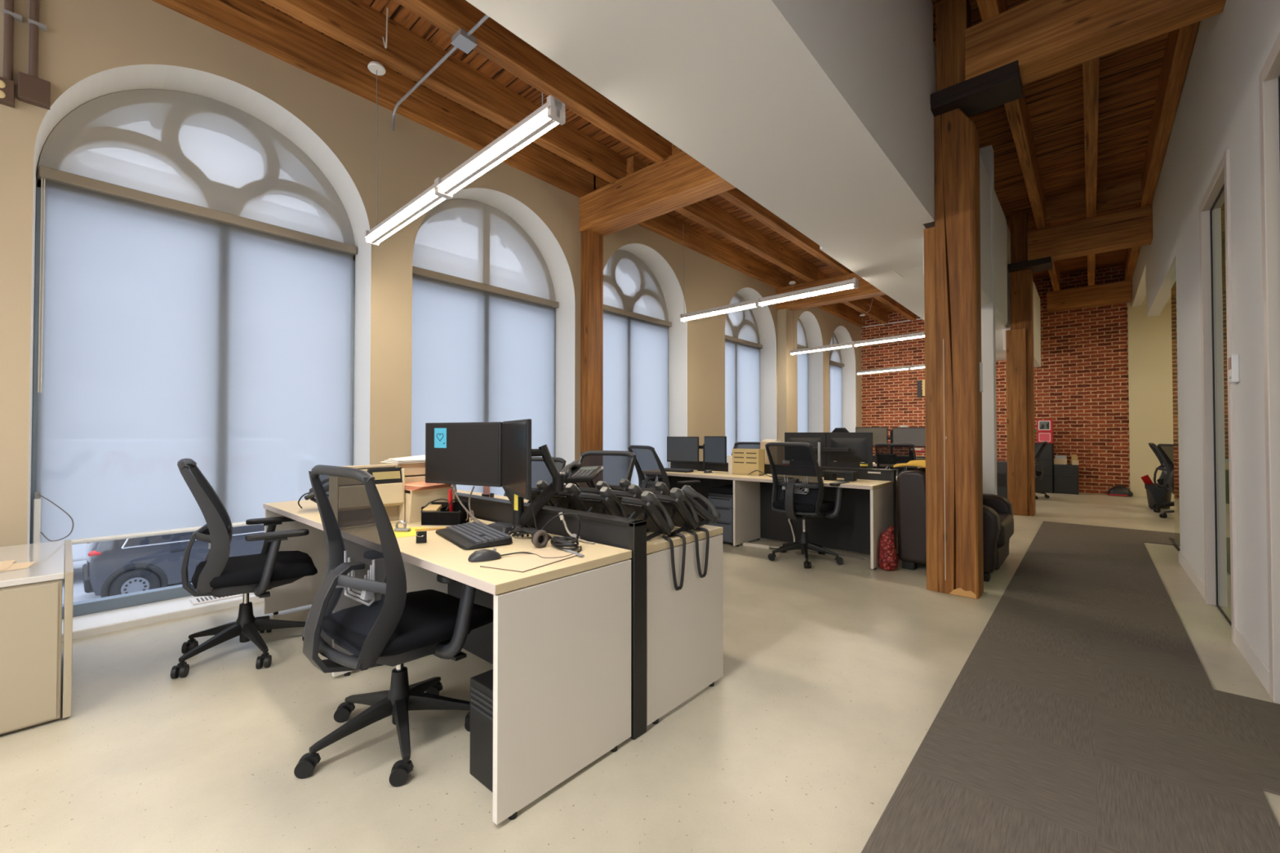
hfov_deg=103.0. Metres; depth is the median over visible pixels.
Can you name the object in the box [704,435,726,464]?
monitor
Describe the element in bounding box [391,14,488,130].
conduit pipe
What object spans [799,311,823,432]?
window
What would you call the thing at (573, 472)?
desk phone
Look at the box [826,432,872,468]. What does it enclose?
monitor
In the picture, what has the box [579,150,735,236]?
cross beam
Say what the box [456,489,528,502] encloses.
desk
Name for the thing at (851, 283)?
pendant lamp
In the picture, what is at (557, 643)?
desk
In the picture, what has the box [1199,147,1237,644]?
door
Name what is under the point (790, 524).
lead
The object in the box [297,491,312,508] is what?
phone cord
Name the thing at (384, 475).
label holder
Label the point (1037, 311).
wall
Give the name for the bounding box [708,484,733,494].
cushion
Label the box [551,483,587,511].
desk phone
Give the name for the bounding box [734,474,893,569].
desk
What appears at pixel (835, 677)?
floor
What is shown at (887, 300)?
joist
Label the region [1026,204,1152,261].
beam
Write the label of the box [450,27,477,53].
junction box
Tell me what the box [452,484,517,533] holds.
cable
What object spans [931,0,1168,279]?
ceiling
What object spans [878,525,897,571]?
net bag
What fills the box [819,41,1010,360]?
bulkhead
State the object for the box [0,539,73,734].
base cabinet
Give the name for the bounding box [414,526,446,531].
pencil
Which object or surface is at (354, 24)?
beam
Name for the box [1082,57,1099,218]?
joist
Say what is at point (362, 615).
chair
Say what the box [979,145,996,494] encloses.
wall
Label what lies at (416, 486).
papers
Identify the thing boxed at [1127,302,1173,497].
wall
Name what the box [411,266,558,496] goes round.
roller shade
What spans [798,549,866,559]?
cable
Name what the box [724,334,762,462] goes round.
roller shade
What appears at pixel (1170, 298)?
ceiling
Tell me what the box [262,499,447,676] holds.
desk
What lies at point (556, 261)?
window
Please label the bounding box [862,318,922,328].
conduit
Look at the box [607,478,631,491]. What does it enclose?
desk phone
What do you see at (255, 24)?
beam
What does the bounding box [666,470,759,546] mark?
desk
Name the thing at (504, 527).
puck
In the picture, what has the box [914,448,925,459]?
crate
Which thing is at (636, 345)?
roller shade
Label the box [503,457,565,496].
chair
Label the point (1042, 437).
picture
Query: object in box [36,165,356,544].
roller shade
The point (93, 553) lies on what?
tail lamp
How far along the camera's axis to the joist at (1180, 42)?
4.56 m
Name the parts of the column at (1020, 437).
bearing plate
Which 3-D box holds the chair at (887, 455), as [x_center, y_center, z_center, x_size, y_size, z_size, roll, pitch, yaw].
[3.475,0.752,6.812,0.681,1.067,0.653,-1,-1,40]
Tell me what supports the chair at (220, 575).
on the floor
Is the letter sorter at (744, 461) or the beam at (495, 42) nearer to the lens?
the beam at (495, 42)
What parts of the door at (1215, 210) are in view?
glass pane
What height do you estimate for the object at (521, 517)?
0.513 m
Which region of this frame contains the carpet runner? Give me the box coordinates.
[861,520,1279,852]
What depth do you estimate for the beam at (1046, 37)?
3.31 m
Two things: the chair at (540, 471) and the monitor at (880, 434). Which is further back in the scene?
the monitor at (880, 434)
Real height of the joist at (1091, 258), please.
0.370 m
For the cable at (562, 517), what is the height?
0.110 m
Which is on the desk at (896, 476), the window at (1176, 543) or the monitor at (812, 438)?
the monitor at (812, 438)
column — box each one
[580,229,603,453]
[924,0,1022,599]
[1005,210,1052,515]
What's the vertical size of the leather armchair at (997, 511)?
0.875 m
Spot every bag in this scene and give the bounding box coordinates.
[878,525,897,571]
[1106,485,1133,497]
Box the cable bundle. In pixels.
[507,526,552,540]
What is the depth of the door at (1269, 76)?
2.26 m
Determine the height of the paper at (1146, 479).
0.195 m
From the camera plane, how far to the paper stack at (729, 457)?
5.77 m
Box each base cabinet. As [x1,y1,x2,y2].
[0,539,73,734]
[1035,442,1053,493]
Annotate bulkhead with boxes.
[466,0,934,248]
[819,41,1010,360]
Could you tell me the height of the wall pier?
3.525 m
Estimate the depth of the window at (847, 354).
12.88 m
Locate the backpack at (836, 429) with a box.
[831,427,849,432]
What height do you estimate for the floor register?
0.012 m
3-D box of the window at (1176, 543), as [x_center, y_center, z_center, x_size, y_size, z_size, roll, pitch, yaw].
[5.522,-0.166,5.239,0.032,2.860,1.438,-1,-1,42]
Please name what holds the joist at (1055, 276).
attached to the ceiling at (1130, 76)
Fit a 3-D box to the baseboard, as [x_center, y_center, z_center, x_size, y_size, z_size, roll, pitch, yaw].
[3.926,1.187,3.510,0.010,0.105,3.235,-1,-1,42]
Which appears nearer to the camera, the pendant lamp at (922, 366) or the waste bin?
the waste bin
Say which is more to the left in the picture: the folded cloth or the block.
the block
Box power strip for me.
[742,542,770,549]
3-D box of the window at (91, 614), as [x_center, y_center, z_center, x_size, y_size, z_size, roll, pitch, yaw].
[-3.056,-0.742,3.736,0.684,3.990,2.487,-1,-1,42]
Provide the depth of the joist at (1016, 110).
5.37 m
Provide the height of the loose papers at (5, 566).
0.006 m
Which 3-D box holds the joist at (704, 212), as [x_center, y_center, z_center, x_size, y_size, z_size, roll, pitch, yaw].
[1.533,-2.778,7.426,0.118,0.285,4.970,-1,-1,42]
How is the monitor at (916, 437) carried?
attached to the monitor arm at (891, 432)
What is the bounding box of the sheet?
[392,527,427,537]
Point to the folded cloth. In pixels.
(921, 463)
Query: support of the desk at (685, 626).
on the floor
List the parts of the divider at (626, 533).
panel, rail, post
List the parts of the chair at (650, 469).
frame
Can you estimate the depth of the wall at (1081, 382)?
10.42 m
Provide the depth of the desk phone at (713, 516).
2.37 m
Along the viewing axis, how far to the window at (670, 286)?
7.52 m
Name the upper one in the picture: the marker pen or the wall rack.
the wall rack
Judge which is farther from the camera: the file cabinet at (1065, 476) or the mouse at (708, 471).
the file cabinet at (1065, 476)
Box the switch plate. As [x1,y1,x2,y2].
[979,362,982,392]
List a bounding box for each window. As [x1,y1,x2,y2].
[26,64,371,641]
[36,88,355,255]
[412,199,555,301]
[422,187,574,484]
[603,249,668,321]
[617,243,687,467]
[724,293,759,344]
[736,287,777,441]
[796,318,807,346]
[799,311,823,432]
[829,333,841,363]
[833,325,856,432]
[1168,268,1180,551]
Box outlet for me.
[0,80,5,97]
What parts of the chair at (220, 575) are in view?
frame, leg, leg, seat, leg, leg, lever, armrest, armrest, leg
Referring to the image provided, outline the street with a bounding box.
[62,560,191,604]
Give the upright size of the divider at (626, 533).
0.842 m
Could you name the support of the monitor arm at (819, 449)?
on the desk at (896, 476)
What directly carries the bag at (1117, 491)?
on the floor
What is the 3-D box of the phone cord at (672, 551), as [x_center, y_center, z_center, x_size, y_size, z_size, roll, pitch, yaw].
[0.135,0.584,2.202,0.092,0.230,0.107,-1,-1,42]
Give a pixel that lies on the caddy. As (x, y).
(442, 517)
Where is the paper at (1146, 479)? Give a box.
[1141,475,1153,484]
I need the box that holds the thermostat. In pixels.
[1227,353,1239,383]
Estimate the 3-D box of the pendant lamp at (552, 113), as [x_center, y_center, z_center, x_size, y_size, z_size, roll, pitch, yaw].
[-1.198,-2.043,3.095,2.160,1.306,0.120,-2,-2,41]
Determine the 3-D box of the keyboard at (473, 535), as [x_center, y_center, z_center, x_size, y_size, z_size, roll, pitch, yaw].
[-0.730,0.468,2.214,0.200,0.036,0.445,1,-1,-36]
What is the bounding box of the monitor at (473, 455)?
[425,422,502,487]
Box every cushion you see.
[533,529,548,548]
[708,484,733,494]
[996,512,1013,547]
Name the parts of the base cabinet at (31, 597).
drawer, panel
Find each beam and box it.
[151,0,865,327]
[261,0,626,182]
[393,0,671,162]
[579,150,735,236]
[776,272,885,311]
[964,0,1226,84]
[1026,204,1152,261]
[1046,280,1132,312]
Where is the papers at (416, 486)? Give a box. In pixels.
[404,480,453,491]
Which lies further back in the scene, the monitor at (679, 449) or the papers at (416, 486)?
the monitor at (679, 449)
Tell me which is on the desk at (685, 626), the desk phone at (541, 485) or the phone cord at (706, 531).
the desk phone at (541, 485)
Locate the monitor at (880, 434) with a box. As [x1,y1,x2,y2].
[855,426,888,446]
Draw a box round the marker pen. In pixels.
[448,488,453,511]
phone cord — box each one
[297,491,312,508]
[662,533,685,591]
[686,527,709,577]
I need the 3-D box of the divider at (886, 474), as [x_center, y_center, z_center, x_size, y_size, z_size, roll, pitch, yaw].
[1.438,0.851,5.812,2.730,0.842,0.075,-1,-1,42]
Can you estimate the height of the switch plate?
0.220 m
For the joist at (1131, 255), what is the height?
0.370 m
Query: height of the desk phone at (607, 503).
0.218 m
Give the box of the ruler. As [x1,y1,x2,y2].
[562,546,584,556]
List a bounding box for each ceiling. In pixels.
[257,0,895,315]
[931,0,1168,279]
[1141,294,1171,306]
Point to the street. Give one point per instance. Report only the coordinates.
(79, 594)
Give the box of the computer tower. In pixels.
[469,669,493,792]
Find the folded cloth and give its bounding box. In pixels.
[893,459,925,467]
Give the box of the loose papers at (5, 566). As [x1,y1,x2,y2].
[0,560,35,572]
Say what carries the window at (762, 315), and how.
in the wall at (82, 39)
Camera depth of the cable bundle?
2.19 m
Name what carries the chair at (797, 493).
on the floor
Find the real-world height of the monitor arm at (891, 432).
0.500 m
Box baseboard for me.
[1178,551,1269,693]
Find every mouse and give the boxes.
[467,548,501,562]
[703,469,712,473]
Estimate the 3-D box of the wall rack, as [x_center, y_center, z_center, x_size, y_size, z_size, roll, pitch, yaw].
[6.779,-0.899,12.144,0.300,0.420,0.030,-1,-1,42]
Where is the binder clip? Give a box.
[416,530,426,543]
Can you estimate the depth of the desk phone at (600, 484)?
2.62 m
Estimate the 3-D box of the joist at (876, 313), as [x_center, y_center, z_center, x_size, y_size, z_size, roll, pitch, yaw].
[4.633,-2.727,11.031,0.118,0.285,4.600,-1,-1,42]
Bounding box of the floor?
[0,492,1279,852]
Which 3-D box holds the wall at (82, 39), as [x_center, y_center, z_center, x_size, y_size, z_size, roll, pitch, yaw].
[-0.136,-0.942,6.948,0.560,4.460,17.000,-1,-1,42]
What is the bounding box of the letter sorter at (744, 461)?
[732,448,764,475]
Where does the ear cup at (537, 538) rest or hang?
on the headset
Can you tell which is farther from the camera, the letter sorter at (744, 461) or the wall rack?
the wall rack
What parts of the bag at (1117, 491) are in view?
red trim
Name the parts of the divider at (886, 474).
panel, rail, post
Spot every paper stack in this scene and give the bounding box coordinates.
[340,463,398,468]
[380,454,425,463]
[727,455,732,474]
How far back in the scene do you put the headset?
2.03 m
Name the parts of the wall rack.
panel, panel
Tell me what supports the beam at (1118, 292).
attached to the wall at (1081, 382)
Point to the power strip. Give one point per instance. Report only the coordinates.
(744, 544)
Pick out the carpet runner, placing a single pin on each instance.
(1084, 715)
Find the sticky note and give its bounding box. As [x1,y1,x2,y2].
[434,427,446,448]
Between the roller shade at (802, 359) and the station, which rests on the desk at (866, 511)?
the station
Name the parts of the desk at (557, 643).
modesty panel, panel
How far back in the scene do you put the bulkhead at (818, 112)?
2.56 m
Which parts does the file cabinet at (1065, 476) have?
drawer, drawer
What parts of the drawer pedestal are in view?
pull, drawer, drawer, drawer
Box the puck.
[485,522,515,533]
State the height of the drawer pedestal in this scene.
0.600 m
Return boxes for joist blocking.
[1044,173,1141,223]
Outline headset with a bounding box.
[531,512,580,550]
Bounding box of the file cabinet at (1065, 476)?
[1053,463,1079,494]
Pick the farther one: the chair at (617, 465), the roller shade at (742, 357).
the roller shade at (742, 357)
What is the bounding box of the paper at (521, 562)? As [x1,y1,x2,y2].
[480,547,577,572]
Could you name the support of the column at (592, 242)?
on the floor
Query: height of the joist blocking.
0.340 m
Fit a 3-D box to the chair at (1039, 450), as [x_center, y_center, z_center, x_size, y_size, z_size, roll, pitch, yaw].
[7.236,0.801,9.554,0.676,1.047,0.674,1,-1,-44]
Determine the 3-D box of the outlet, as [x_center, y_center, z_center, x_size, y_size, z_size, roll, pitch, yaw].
[-3.437,-1.814,2.737,0.012,0.099,0.036,-1,-1,42]
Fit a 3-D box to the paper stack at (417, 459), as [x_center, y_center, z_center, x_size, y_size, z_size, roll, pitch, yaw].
[-1.243,0.179,2.809,0.210,0.033,0.280,-1,-1,42]
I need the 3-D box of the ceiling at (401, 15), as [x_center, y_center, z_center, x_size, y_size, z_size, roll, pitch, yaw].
[1.210,-3.104,5.919,3.980,0.325,17.200,-1,-1,42]
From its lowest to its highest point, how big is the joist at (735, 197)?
0.285 m
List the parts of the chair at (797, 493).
leg, leg, frame, leg, seat, leg, armrest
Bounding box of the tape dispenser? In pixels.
[394,520,410,531]
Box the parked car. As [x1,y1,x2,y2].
[82,524,264,597]
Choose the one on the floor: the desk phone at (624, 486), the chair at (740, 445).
the chair at (740, 445)
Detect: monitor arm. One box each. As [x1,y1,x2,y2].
[812,442,849,466]
[888,431,892,443]
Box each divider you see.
[454,492,646,740]
[670,461,896,549]
[872,455,925,468]
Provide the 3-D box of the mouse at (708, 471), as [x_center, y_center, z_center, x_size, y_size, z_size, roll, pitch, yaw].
[0.790,0.519,5.907,0.113,0.037,0.064,1,-1,-38]
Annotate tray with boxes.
[359,466,404,523]
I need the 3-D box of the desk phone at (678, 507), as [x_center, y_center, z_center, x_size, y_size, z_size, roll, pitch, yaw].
[0.145,0.385,2.367,0.204,0.218,0.200,1,-1,-42]
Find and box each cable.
[382,7,388,48]
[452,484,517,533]
[501,546,582,558]
[530,498,537,529]
[558,511,595,544]
[747,470,772,477]
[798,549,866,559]
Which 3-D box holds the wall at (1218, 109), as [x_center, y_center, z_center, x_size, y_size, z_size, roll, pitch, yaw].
[3.870,-0.993,3.372,0.130,4.460,16.960,-1,-1,42]
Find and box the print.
[1038,420,1050,430]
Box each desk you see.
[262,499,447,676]
[391,517,631,825]
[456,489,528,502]
[646,524,723,725]
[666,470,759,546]
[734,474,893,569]
[896,475,897,555]
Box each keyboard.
[435,521,512,549]
[664,467,693,472]
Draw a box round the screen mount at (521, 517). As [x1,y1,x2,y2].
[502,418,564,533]
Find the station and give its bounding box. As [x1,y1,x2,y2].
[821,470,857,481]
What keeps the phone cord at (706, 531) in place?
attached to the desk phone at (713, 516)
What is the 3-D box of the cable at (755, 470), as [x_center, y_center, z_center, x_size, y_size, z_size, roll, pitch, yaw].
[1.347,0.502,5.398,0.070,0.059,0.451,1,-1,-43]
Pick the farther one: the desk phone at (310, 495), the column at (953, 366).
the column at (953, 366)
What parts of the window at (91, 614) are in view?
sill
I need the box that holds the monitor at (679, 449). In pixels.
[666,436,698,462]
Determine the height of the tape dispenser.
0.050 m
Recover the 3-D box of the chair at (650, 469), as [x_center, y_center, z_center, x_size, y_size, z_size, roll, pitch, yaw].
[0.254,0.733,5.474,0.657,1.067,0.664,1,-1,-32]
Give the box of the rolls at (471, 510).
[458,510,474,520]
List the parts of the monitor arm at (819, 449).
post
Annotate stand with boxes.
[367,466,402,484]
[697,444,711,471]
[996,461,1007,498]
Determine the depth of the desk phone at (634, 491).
2.44 m
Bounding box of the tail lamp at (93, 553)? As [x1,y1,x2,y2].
[88,550,101,556]
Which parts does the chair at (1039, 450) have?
seat, frame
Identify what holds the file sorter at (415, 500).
on the desk at (557, 643)
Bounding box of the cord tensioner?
[33,492,74,543]
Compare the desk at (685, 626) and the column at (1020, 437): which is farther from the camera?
the column at (1020, 437)
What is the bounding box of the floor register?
[190,592,253,605]
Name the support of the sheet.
on the desk at (557, 643)
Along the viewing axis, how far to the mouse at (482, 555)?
1.82 m
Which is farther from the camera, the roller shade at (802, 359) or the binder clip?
the roller shade at (802, 359)
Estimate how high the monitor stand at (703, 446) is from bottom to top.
0.330 m
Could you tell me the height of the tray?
0.285 m
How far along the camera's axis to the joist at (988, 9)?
3.48 m
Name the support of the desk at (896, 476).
on the floor
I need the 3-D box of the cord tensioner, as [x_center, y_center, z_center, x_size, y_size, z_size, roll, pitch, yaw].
[-3.562,0.654,3.095,0.164,0.520,0.030,1,-1,-39]
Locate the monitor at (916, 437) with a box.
[892,426,925,447]
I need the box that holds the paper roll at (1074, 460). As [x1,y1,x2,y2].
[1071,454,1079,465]
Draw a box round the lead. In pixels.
[770,518,795,548]
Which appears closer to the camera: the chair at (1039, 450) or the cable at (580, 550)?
the cable at (580, 550)
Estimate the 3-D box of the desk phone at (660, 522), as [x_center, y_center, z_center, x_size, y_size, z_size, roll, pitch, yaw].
[0.018,0.383,2.238,0.204,0.218,0.200,1,-1,-40]
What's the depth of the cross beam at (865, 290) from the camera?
8.96 m
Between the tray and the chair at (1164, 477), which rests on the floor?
the chair at (1164, 477)
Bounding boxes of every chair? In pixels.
[170,458,317,679]
[293,464,493,786]
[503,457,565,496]
[577,450,635,488]
[627,444,700,490]
[731,441,759,455]
[764,442,849,568]
[874,443,917,475]
[1035,441,1049,499]
[1148,442,1173,512]
[1156,444,1174,518]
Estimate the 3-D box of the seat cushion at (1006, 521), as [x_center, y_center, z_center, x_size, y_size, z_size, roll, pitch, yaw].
[2.999,0.899,4.572,0.520,0.210,0.710,-1,-1,42]
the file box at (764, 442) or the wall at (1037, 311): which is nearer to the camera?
the file box at (764, 442)
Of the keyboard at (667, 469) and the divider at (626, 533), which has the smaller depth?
the divider at (626, 533)
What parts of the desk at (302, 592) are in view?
panel, panel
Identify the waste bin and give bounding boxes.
[1144,483,1171,509]
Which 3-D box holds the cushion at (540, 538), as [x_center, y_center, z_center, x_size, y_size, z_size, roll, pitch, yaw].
[-0.396,0.450,2.035,0.021,0.074,0.074,-1,-1,42]
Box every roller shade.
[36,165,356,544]
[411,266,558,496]
[603,304,671,485]
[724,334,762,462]
[797,344,808,432]
[829,360,844,432]
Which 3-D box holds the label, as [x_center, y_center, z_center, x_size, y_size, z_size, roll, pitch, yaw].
[2.299,0.453,5.002,0.120,0.015,0.004,-1,-1,42]
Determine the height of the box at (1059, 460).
0.180 m
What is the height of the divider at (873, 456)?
0.842 m
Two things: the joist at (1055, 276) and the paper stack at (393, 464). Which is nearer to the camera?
the paper stack at (393, 464)
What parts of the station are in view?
lid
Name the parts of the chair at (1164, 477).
frame, seat, leg, leg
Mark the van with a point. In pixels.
(78, 550)
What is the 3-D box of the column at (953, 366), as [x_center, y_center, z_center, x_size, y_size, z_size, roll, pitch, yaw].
[2.444,-0.987,3.751,0.607,4.460,0.365,-1,-1,42]
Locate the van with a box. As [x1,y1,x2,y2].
[71,543,87,561]
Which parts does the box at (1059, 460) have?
lid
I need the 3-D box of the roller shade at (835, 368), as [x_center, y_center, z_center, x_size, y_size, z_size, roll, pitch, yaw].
[4.616,-0.181,12.347,0.071,2.833,1.696,-1,-1,42]
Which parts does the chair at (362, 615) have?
leg, frame, leg, leg, seat, leg, leg, armrest, lever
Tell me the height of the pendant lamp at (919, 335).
1.316 m
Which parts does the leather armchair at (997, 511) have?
arm, arm, rail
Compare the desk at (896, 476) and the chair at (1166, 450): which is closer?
the desk at (896, 476)
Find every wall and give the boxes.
[0,0,862,631]
[861,265,1129,493]
[922,117,1007,327]
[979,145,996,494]
[1003,264,1040,367]
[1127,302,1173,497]
[1131,0,1279,668]
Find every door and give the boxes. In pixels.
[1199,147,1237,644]
[1258,31,1279,704]
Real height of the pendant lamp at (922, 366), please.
1.374 m
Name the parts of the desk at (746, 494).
modesty panel, panel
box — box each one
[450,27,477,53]
[760,439,783,464]
[1036,419,1053,431]
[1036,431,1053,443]
[1053,454,1066,464]
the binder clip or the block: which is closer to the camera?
the binder clip
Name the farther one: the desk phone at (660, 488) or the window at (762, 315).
the window at (762, 315)
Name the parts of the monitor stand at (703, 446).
post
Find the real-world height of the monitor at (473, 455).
0.315 m
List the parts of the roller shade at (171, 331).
pull cord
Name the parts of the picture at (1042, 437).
panel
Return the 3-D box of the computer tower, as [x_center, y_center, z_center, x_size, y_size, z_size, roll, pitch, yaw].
[-0.367,1.049,1.871,0.230,0.335,0.443,-1,-1,42]
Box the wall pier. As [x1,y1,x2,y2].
[777,308,797,442]
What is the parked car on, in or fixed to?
on the street
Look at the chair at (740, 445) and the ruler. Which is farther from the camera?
the chair at (740, 445)
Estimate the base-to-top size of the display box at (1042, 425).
0.235 m
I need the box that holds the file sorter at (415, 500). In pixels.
[386,462,454,523]
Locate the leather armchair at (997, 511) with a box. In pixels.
[897,467,1013,582]
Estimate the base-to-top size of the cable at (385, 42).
0.481 m
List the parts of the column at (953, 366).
bearing plate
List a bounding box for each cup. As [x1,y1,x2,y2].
[481,486,493,497]
[531,531,543,544]
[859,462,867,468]
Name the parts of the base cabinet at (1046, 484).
drawer, drawer, drawer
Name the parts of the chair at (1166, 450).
frame, leg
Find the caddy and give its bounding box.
[420,498,469,525]
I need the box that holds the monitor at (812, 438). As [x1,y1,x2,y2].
[784,432,826,466]
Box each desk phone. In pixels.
[304,488,316,502]
[527,480,554,506]
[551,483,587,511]
[560,460,603,488]
[564,482,580,490]
[577,480,609,494]
[578,486,628,517]
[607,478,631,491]
[612,484,642,517]
[621,490,675,541]
[640,481,670,495]
[646,487,700,537]
[680,484,720,531]
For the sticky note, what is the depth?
2.63 m
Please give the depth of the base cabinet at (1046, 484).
10.25 m
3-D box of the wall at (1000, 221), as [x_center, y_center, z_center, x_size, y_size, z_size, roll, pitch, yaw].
[3.328,-1.848,5.101,0.292,1.300,2.710,-1,-1,42]
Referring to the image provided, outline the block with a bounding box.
[422,504,441,511]
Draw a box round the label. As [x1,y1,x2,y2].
[867,471,880,473]
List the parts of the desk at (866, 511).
modesty panel, panel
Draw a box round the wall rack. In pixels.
[917,379,924,397]
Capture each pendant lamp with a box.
[365,61,566,245]
[680,241,858,322]
[788,280,924,355]
[856,313,924,375]
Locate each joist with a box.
[626,155,817,281]
[671,143,853,274]
[817,270,888,324]
[841,271,916,320]
[976,0,1001,21]
[1000,0,1046,229]
[1046,222,1060,291]
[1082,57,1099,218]
[1087,253,1095,285]
[1124,202,1140,280]
[1139,21,1199,207]
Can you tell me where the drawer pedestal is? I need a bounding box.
[708,484,733,546]
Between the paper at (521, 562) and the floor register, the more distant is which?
the floor register
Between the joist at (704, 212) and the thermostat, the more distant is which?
the joist at (704, 212)

